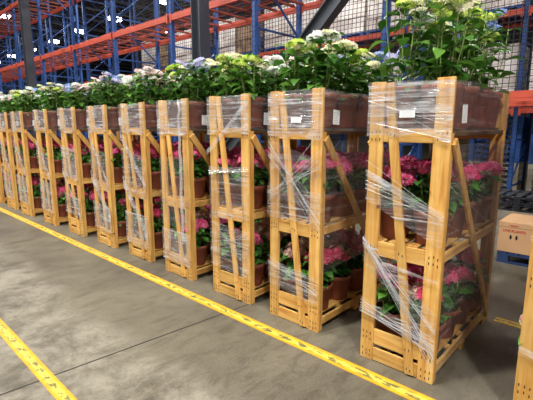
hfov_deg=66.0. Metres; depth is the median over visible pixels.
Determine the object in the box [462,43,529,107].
pallet
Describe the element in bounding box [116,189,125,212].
hydrangea
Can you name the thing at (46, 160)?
pot
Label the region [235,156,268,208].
hydrangea
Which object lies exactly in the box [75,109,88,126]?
pot
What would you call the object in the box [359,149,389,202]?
hydrangea
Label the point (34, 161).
pot
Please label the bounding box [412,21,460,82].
hydrangea
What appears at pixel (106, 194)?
hydrangea
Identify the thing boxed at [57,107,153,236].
wooden crate
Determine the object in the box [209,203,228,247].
hydrangea
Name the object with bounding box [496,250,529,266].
pallet
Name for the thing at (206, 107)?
pot
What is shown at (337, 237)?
hydrangea
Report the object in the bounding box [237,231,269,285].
hydrangea
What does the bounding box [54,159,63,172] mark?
pot
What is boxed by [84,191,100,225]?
hydrangea
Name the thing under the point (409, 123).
pot
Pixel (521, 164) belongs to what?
pallet
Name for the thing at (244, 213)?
wooden crate
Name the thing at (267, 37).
pallet
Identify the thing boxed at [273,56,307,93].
hydrangea
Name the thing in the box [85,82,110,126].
hydrangea
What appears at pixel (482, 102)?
pot
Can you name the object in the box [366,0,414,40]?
pallet
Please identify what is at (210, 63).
hydrangea
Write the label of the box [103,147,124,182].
hydrangea
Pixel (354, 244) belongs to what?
hydrangea
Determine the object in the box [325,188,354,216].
pot
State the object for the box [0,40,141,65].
joist
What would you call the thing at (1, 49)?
joist
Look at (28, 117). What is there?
pot
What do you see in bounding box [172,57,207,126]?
hydrangea
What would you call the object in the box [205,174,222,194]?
pot
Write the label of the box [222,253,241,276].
pot
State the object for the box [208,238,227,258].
pot
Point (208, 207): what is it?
hydrangea
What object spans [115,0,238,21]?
joist
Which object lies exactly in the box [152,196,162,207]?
hydrangea
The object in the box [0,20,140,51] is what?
joist
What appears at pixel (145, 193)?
wooden crate
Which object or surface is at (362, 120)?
pot
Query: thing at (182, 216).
hydrangea
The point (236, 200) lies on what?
pot
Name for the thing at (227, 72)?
hydrangea
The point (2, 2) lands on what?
joist
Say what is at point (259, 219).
hydrangea
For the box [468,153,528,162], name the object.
pallet
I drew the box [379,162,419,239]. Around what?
hydrangea
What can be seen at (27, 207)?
wooden crate
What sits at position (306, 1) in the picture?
safety net
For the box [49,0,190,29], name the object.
joist
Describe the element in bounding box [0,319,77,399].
floor marking line
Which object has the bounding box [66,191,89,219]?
hydrangea
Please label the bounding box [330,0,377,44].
pallet
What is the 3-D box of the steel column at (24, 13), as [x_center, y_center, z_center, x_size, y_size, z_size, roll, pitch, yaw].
[-7.501,-6.177,12.636,0.240,10.930,0.220,9,14,42]
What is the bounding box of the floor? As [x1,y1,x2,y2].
[0,135,532,399]
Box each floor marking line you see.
[0,207,434,399]
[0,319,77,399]
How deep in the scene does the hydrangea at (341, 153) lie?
3.77 m
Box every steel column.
[18,0,36,138]
[190,0,210,142]
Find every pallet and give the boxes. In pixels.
[141,41,164,72]
[160,44,167,68]
[175,29,191,64]
[210,33,229,63]
[218,18,243,63]
[237,21,264,54]
[264,3,292,54]
[294,0,329,40]
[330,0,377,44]
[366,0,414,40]
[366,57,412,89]
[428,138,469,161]
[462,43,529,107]
[468,150,528,156]
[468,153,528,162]
[468,158,527,168]
[469,139,530,145]
[469,144,529,151]
[471,0,532,23]
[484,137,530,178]
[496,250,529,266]
[498,195,532,212]
[499,188,532,205]
[502,166,526,173]
[505,134,530,139]
[506,123,531,127]
[506,128,531,133]
[507,117,532,122]
[525,51,532,106]
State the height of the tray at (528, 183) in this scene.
0.140 m
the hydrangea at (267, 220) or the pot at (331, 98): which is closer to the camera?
the pot at (331, 98)
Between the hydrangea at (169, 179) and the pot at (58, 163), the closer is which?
the hydrangea at (169, 179)
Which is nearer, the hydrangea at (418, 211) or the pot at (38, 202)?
the hydrangea at (418, 211)
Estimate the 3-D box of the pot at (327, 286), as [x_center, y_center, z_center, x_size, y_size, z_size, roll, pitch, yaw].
[0.422,0.779,3.394,0.246,0.215,0.246,0,10,1]
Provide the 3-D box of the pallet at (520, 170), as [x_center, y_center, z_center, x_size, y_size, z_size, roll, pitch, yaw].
[6.212,-0.848,11.041,1.200,0.140,1.000,9,14,42]
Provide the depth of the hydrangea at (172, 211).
5.21 m
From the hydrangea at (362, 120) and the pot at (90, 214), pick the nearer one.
the hydrangea at (362, 120)
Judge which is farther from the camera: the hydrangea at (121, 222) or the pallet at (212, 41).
the pallet at (212, 41)
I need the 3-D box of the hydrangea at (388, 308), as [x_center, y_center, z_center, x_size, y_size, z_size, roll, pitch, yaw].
[0.868,0.701,2.900,0.367,0.543,0.330,3,11,16]
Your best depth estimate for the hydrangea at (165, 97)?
4.93 m
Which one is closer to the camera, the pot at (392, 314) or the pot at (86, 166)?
the pot at (392, 314)
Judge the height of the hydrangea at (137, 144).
0.541 m
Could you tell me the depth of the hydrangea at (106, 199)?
5.74 m
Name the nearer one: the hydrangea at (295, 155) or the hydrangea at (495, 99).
the hydrangea at (495, 99)
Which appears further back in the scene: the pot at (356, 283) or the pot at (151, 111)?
the pot at (151, 111)
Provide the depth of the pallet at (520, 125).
10.25 m
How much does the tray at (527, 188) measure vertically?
0.140 m
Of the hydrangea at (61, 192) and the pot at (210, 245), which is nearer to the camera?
the pot at (210, 245)
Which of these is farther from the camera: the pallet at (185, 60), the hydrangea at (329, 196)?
the pallet at (185, 60)
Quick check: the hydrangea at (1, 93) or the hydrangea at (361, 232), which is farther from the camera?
the hydrangea at (1, 93)
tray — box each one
[481,181,525,189]
[482,175,525,185]
[501,170,526,179]
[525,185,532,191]
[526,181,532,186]
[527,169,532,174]
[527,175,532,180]
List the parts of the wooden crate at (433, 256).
post, rail, rail, rail, rail, post, corner post, rail, rail, rail, rail, post, corner post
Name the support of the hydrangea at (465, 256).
on the wooden crate at (433, 256)
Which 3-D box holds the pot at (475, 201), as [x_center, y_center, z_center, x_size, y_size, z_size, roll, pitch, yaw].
[1.449,0.097,3.037,0.246,0.215,0.246,-4,11,-19]
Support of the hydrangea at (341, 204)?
on the wooden crate at (314, 229)
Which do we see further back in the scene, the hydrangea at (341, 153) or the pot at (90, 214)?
the pot at (90, 214)
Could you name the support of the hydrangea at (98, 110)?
on the wooden crate at (109, 186)
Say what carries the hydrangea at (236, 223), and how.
on the wooden crate at (187, 202)
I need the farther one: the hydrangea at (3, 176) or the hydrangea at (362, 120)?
the hydrangea at (3, 176)
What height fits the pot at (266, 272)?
0.215 m
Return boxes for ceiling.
[0,0,529,73]
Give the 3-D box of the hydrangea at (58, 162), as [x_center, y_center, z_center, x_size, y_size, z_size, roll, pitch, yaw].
[-3.424,-0.720,6.725,0.308,0.529,0.288,-3,10,-14]
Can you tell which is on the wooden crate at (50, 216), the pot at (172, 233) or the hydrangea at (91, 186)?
the hydrangea at (91, 186)
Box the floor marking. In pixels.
[493,317,520,328]
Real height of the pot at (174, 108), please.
0.255 m
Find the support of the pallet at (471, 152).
on the pallet at (470, 157)
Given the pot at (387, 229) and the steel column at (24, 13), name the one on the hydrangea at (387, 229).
the pot at (387, 229)
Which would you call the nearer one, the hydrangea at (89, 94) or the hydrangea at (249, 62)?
the hydrangea at (249, 62)
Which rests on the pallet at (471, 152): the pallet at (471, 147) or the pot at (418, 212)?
the pallet at (471, 147)
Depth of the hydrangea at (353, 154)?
3.94 m
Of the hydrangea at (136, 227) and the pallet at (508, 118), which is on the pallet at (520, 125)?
the pallet at (508, 118)
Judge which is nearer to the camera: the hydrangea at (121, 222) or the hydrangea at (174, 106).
the hydrangea at (174, 106)
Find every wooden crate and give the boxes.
[0,112,72,209]
[0,121,56,203]
[11,111,92,216]
[33,109,123,225]
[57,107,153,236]
[86,105,162,248]
[119,102,223,261]
[157,98,269,280]
[207,93,328,304]
[268,88,390,332]
[360,76,509,384]
[513,232,532,399]
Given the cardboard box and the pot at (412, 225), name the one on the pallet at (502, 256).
the cardboard box
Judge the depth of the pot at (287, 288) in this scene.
3.47 m
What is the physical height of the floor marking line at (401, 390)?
0.003 m
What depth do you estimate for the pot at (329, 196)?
3.20 m
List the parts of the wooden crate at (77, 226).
post, rail, corner post, rail, rail, rail, post, corner post, rail, rail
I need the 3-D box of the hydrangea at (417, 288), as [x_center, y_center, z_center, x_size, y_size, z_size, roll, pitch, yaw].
[1.056,0.763,2.725,0.309,0.481,0.369,7,12,33]
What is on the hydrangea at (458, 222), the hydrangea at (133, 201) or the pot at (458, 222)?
the pot at (458, 222)
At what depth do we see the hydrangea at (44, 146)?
6.83 m
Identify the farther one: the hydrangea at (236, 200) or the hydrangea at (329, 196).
the hydrangea at (236, 200)
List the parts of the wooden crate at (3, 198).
post, corner post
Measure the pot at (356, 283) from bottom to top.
0.215 m
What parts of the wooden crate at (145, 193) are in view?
post, corner post, rail, rail, rail, rail, post, corner post, rail, rail, rail, corner post, post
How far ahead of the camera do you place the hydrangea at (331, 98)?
3.05 m
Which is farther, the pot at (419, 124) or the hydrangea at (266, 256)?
the hydrangea at (266, 256)
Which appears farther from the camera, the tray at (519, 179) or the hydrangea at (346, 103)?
the tray at (519, 179)
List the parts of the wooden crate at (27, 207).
post, post, corner post, rail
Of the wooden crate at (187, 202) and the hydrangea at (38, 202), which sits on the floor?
the wooden crate at (187, 202)
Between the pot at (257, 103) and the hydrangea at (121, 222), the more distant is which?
the hydrangea at (121, 222)
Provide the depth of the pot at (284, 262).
4.26 m
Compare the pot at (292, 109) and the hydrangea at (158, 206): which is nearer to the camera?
the pot at (292, 109)
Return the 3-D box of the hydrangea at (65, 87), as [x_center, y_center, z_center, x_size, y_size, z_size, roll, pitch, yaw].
[-2.869,-1.399,6.082,0.372,0.632,0.390,6,12,30]
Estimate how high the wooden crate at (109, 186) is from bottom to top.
1.875 m
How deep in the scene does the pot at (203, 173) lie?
4.66 m
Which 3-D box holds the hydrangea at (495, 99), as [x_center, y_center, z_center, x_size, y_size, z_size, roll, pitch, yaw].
[1.660,-0.960,3.038,0.452,0.835,0.382,-4,11,-24]
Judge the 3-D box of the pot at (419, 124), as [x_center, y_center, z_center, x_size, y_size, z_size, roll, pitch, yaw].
[1.066,-0.634,2.863,0.248,0.255,0.248,5,11,24]
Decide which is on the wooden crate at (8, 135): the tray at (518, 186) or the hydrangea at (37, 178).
the hydrangea at (37, 178)
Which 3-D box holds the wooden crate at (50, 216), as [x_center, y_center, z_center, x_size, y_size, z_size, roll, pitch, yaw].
[-3.215,-0.603,7.158,0.548,1.876,1.278,9,14,42]
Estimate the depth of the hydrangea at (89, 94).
6.23 m
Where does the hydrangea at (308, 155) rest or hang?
on the wooden crate at (314, 229)
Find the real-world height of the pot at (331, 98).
0.255 m
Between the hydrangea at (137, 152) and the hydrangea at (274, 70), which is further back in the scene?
the hydrangea at (137, 152)
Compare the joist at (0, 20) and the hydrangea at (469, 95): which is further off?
the joist at (0, 20)
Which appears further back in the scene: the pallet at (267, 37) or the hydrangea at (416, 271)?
the pallet at (267, 37)
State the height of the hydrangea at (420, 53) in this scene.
0.822 m
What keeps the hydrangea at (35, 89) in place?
on the wooden crate at (27, 207)
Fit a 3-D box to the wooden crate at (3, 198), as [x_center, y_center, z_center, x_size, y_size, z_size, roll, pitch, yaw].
[-5.361,-0.952,9.123,0.548,1.875,1.278,9,14,42]
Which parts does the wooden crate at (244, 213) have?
post, rail, rail, rail, rail, post, corner post, rail, rail, rail, post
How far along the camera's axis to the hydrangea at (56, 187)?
6.96 m
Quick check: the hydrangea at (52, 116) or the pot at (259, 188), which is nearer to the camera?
the pot at (259, 188)
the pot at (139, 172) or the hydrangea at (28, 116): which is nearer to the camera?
the pot at (139, 172)
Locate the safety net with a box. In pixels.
[130,0,532,91]
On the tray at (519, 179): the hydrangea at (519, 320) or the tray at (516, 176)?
the tray at (516, 176)
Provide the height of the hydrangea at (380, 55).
0.666 m
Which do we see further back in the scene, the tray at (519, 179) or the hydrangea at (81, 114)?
the tray at (519, 179)
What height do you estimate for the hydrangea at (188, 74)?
0.682 m
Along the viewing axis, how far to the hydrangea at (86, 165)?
6.01 m
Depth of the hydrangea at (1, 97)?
8.00 m
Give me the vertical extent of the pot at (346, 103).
0.255 m
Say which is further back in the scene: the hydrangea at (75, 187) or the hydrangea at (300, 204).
the hydrangea at (75, 187)
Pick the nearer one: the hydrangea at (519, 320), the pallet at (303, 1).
the hydrangea at (519, 320)
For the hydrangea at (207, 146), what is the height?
0.538 m
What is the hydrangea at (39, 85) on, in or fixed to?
on the wooden crate at (50, 216)
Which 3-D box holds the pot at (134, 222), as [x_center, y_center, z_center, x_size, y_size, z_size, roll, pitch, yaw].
[-1.805,0.343,5.845,0.246,0.215,0.246,0,10,1]
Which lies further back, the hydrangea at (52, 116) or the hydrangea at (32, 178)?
the hydrangea at (32, 178)
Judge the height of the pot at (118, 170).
0.215 m
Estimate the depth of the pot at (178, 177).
4.43 m
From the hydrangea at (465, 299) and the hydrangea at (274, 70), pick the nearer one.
the hydrangea at (465, 299)
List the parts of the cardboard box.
lid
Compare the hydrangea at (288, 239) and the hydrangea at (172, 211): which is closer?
the hydrangea at (288, 239)
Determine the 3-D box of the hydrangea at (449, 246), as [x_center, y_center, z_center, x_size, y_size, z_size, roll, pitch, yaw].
[1.476,0.597,3.524,0.330,0.529,0.367,2,10,14]
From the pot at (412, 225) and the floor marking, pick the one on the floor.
the floor marking
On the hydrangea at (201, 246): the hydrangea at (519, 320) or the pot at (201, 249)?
the pot at (201, 249)
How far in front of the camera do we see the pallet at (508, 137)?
12.62 m
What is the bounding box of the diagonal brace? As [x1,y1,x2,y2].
[225,0,348,150]
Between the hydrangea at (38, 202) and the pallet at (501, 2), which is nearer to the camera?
the hydrangea at (38, 202)
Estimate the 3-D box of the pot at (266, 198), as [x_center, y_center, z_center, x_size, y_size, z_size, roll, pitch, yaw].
[0.061,-0.073,3.989,0.246,0.215,0.246,-2,10,-13]
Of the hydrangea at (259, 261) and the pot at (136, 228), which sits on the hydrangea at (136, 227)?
the pot at (136, 228)
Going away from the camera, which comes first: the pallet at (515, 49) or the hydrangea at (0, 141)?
the hydrangea at (0, 141)
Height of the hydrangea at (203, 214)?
0.516 m
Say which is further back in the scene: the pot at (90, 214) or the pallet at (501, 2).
the pallet at (501, 2)
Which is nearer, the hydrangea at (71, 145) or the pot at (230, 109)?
the pot at (230, 109)
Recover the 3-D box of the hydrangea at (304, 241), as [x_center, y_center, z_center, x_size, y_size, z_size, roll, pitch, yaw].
[0.436,0.548,3.732,0.359,0.552,0.375,-7,12,-35]
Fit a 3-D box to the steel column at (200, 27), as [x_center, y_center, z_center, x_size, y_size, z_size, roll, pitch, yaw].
[-1.164,-5.144,6.838,0.240,10.930,0.220,9,14,42]
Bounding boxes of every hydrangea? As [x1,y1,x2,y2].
[0,92,5,126]
[0,94,17,126]
[0,141,7,161]
[1,95,19,126]
[2,173,11,196]
[5,139,14,161]
[9,90,32,126]
[11,178,26,201]
[12,140,22,164]
[15,137,31,166]
[17,86,35,126]
[20,141,38,167]
[20,177,39,200]
[30,88,46,126]
[32,179,42,207]
[33,93,53,126]
[33,176,40,191]
[34,84,59,126]
[38,82,64,126]
[43,140,56,171]
[45,141,63,172]
[45,187,62,209]
[50,187,67,216]
[56,84,70,126]
[58,83,86,126]
[61,88,80,126]
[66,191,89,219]
[67,82,92,126]
[69,143,88,175]
[71,147,92,177]
[71,186,86,208]
[82,83,100,107]
[84,183,91,207]
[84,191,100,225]
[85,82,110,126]
[86,184,100,207]
[89,75,112,126]
[98,142,117,180]
[99,71,124,126]
[99,196,123,228]
[100,193,116,222]
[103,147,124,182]
[105,198,127,236]
[114,74,134,106]
[115,189,124,202]
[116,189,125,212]
[117,79,147,126]
[119,74,152,126]
[129,147,157,187]
[130,143,141,180]
[132,198,143,232]
[133,66,164,126]
[133,205,155,240]
[140,145,161,189]
[144,208,163,248]
[147,75,169,104]
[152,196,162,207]
[153,203,173,226]
[155,74,181,126]
[156,63,193,126]
[162,206,184,243]
[167,145,182,186]
[167,145,183,195]
[171,214,185,256]
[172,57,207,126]
[178,74,200,99]
[179,146,206,197]
[181,218,210,265]
[185,65,215,126]
[194,144,210,191]
[195,209,211,253]
[198,58,229,126]
[202,149,227,194]
[204,205,211,230]
[204,212,227,258]
[206,69,230,95]
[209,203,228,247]
[213,153,241,205]
[214,52,250,127]
[219,72,241,98]
[220,227,241,276]
[226,221,241,250]
[227,149,240,179]
[228,53,271,127]
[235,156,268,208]
[237,61,266,126]
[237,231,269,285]
[239,221,267,248]
[240,148,265,182]
[254,147,285,204]
[254,209,265,234]
[256,55,291,127]
[259,228,289,277]
[262,56,289,95]
[262,217,286,246]
[273,38,317,127]
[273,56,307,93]
[280,149,306,188]
[280,158,310,217]
[280,242,305,296]
[281,233,301,267]
[295,145,310,185]
[298,29,346,127]
[298,44,332,127]
[298,151,341,221]
[298,237,329,270]
[301,247,336,310]
[302,152,326,210]
[320,39,371,127]
[323,243,355,299]
[324,53,357,93]
[324,230,350,267]
[325,156,364,216]
[326,149,345,185]
[330,228,359,260]
[340,57,366,93]
[343,234,364,289]
[344,151,365,183]
[345,52,383,127]
[347,154,368,211]
[358,229,383,280]
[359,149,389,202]
[362,51,400,96]
[366,0,437,127]
[375,262,418,336]
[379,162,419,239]
[391,262,423,311]
[395,0,455,127]
[400,155,430,231]
[405,161,459,245]
[408,277,452,351]
[410,158,431,197]
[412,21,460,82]
[413,0,486,127]
[420,166,480,237]
[423,22,478,79]
[424,5,505,127]
[424,245,456,263]
[441,267,474,338]
[444,262,478,324]
[450,160,487,229]
[451,246,488,311]
[453,13,511,127]
[466,8,523,127]
[467,160,502,222]
[518,315,522,344]
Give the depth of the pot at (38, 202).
7.51 m
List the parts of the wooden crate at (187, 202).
post, rail, rail, rail, rail, post, corner post, rail, rail, rail, corner post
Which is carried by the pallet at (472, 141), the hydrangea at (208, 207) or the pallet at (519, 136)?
the pallet at (519, 136)
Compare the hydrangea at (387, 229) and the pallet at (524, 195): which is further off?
the pallet at (524, 195)
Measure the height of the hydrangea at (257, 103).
0.632 m
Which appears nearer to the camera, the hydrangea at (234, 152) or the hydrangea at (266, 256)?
the hydrangea at (266, 256)
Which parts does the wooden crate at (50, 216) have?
post, corner post, post, corner post, rail, rail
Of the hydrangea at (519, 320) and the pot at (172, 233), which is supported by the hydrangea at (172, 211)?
the pot at (172, 233)
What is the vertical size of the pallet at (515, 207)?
0.140 m
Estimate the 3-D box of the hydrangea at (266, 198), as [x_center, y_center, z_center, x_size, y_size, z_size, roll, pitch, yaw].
[0.059,-0.234,3.947,0.359,0.547,0.375,-2,10,-13]
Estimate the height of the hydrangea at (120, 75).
0.717 m
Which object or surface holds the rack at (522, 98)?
on the floor
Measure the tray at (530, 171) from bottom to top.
0.140 m
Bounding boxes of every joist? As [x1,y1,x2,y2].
[0,0,181,34]
[0,2,163,39]
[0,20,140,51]
[0,27,140,56]
[0,34,140,60]
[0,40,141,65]
[0,45,141,68]
[0,49,141,71]
[1,14,153,45]
[1,54,131,73]
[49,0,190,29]
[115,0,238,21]
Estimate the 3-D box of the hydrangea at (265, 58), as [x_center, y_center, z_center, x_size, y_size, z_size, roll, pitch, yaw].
[0.057,-1.107,4.199,0.297,0.718,0.357,7,12,34]
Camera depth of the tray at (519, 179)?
10.57 m
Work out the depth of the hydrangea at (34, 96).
7.42 m
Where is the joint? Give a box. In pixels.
[0,296,269,394]
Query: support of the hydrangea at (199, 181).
on the wooden crate at (187, 202)
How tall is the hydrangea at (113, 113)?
0.706 m
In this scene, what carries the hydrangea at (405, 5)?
on the wooden crate at (433, 256)
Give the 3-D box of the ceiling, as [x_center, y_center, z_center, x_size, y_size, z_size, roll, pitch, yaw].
[-6.608,-15.542,33.281,82.000,0.270,49.000,9,14,42]
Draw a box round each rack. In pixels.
[0,0,532,177]
[0,0,532,192]
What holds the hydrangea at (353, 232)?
on the wooden crate at (314, 229)
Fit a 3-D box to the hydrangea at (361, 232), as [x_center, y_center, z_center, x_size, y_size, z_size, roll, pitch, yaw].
[1.025,0.507,4.010,0.340,0.534,0.359,-3,10,-15]
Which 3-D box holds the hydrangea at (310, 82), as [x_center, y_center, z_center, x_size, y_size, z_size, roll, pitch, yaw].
[0.446,-0.971,3.466,0.349,0.707,0.387,8,13,36]
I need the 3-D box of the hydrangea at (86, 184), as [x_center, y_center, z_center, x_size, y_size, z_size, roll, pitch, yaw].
[-3.217,-0.076,7.444,0.369,0.478,0.309,-5,11,-24]
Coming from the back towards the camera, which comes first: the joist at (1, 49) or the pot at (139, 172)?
the joist at (1, 49)
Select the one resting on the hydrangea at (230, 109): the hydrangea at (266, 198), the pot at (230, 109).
the pot at (230, 109)
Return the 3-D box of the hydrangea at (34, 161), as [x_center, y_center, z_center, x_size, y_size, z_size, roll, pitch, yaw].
[-4.238,-0.816,7.429,0.369,0.471,0.310,1,10,4]
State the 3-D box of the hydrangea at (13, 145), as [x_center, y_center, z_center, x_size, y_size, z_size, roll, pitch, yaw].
[-4.903,-0.932,8.056,0.309,0.480,0.369,-5,11,-27]
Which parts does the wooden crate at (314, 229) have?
post, rail, rail, rail, rail, post, corner post, rail, rail, corner post, rail, post, rail, post, corner post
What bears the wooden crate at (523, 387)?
on the floor
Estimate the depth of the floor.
3.13 m
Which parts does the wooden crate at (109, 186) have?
post, rail, corner post, rail, rail, rail, post, corner post, rail, rail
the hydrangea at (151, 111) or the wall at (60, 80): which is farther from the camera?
the wall at (60, 80)
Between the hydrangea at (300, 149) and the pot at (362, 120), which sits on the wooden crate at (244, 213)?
the hydrangea at (300, 149)
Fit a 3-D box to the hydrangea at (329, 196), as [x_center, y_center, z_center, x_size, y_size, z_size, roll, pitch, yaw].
[0.415,-0.108,3.226,0.359,0.551,0.375,2,10,11]
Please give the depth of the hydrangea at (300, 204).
3.35 m
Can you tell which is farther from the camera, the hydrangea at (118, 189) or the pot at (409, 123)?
the hydrangea at (118, 189)
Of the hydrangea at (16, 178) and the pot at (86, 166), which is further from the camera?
the hydrangea at (16, 178)
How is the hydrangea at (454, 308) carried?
on the wooden crate at (433, 256)
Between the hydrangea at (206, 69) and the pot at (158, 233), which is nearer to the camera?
the hydrangea at (206, 69)
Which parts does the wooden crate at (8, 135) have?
post, post, corner post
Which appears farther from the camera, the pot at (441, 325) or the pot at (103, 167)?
the pot at (103, 167)
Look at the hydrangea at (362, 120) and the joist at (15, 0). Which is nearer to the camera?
the hydrangea at (362, 120)
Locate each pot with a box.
[7,114,18,126]
[13,153,22,164]
[22,112,34,126]
[29,156,38,167]
[33,196,42,207]
[39,111,44,126]
[44,158,48,171]
[47,111,59,126]
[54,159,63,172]
[58,202,67,216]
[65,110,71,126]
[71,161,75,175]
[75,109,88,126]
[82,162,92,177]
[86,210,96,225]
[94,108,102,126]
[101,165,113,180]
[107,107,121,126]
[114,166,124,182]
[117,218,127,236]
[128,105,139,126]
[133,215,143,232]
[135,170,142,187]
[135,227,145,240]
[145,105,158,126]
[151,170,161,189]
[154,228,163,248]
[167,102,181,126]
[168,169,182,186]
[170,174,183,195]
[170,224,183,243]
[172,239,185,256]
[180,101,204,126]
[183,176,206,197]
[195,172,210,191]
[196,242,207,265]
[204,103,209,126]
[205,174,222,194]
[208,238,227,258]
[220,181,241,205]
[221,99,240,127]
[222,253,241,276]
[238,97,265,127]
[239,183,264,208]
[240,260,264,285]
[262,253,282,277]
[263,99,281,127]
[263,180,281,204]
[280,188,308,217]
[280,271,304,296]
[282,245,290,267]
[286,94,307,127]
[303,278,332,310]
[304,192,334,221]
[306,92,337,127]
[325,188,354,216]
[327,268,351,299]
[333,94,358,127]
[346,263,363,289]
[351,185,366,211]
[353,96,370,127]
[375,301,401,336]
[380,202,413,239]
[385,86,421,127]
[404,200,427,231]
[410,311,445,351]
[413,207,454,245]
[415,93,422,127]
[421,83,465,127]
[441,304,459,338]
[448,202,465,237]
[450,196,481,229]
[456,86,479,127]
[456,293,472,324]
[462,287,480,311]
[471,89,492,127]
[473,193,492,222]
[484,92,502,127]
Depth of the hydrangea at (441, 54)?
2.39 m
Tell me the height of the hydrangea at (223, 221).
0.539 m
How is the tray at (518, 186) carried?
on the floor
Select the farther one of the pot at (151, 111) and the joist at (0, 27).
the joist at (0, 27)
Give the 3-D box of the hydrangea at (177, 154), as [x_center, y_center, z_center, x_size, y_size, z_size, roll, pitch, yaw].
[-0.933,-0.327,4.481,0.367,0.542,0.330,-1,10,-4]
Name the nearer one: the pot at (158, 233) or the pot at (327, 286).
the pot at (327, 286)
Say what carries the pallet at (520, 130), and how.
on the pallet at (519, 136)
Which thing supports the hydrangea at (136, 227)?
on the wooden crate at (145, 193)
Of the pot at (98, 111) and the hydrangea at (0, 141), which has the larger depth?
the hydrangea at (0, 141)
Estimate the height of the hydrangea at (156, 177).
0.527 m
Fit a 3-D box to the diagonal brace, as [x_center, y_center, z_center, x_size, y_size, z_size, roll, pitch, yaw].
[2.213,-4.095,4.114,8.600,8.119,0.160,9,14,42]
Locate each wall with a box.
[0,61,157,136]
[193,27,532,139]
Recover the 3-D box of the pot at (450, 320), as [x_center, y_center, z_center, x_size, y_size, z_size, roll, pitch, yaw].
[1.253,0.858,2.955,0.246,0.215,0.246,8,13,38]
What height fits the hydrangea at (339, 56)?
0.652 m
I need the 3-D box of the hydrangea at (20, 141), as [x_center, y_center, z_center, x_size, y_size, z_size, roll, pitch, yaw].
[-4.435,-0.888,7.599,0.375,0.552,0.359,2,10,12]
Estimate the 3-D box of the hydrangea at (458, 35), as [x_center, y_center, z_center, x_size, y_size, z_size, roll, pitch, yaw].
[1.474,-0.996,3.265,0.451,0.825,0.378,6,12,31]
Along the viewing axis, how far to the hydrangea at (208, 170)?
4.49 m
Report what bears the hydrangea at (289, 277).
on the wooden crate at (314, 229)
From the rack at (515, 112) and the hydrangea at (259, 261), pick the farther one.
the rack at (515, 112)
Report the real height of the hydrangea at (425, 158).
0.500 m
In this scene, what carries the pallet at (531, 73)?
on the rack at (515, 112)
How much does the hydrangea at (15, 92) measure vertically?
0.653 m
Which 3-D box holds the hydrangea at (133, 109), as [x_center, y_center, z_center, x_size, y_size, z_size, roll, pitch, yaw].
[-1.566,-1.198,4.955,0.390,0.632,0.372,5,11,26]
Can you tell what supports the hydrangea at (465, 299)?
on the wooden crate at (433, 256)
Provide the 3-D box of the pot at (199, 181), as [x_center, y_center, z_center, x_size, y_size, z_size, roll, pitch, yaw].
[-0.756,-0.138,4.351,0.246,0.215,0.246,-4,11,-23]
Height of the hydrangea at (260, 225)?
0.529 m
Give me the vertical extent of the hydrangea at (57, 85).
0.715 m
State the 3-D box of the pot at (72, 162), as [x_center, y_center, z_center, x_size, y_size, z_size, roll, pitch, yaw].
[-2.870,-0.477,6.258,0.246,0.215,0.246,5,11,24]
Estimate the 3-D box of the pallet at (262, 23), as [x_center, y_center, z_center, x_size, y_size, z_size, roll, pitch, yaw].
[-0.342,-6.034,15.443,1.212,1.288,1.052,9,14,42]
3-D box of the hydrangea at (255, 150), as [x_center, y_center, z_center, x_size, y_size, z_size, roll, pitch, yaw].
[-0.137,-0.261,4.113,0.330,0.540,0.367,-7,12,-33]
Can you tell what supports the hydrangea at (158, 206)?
on the wooden crate at (145, 193)
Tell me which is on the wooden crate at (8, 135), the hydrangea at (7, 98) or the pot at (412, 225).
the hydrangea at (7, 98)
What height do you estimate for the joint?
0.002 m
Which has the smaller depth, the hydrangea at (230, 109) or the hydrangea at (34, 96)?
the hydrangea at (230, 109)
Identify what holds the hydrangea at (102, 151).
on the wooden crate at (109, 186)
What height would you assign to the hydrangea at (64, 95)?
0.708 m
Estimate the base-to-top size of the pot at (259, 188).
0.215 m
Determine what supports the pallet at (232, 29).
on the rack at (515, 112)
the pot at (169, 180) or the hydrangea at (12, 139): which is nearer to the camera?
the pot at (169, 180)
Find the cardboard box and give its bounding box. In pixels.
[496,213,532,255]
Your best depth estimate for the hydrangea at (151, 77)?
5.08 m
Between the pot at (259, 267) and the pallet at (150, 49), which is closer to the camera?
the pot at (259, 267)
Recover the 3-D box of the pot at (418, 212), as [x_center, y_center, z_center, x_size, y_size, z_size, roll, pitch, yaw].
[1.058,0.172,2.615,0.246,0.215,0.246,2,10,9]

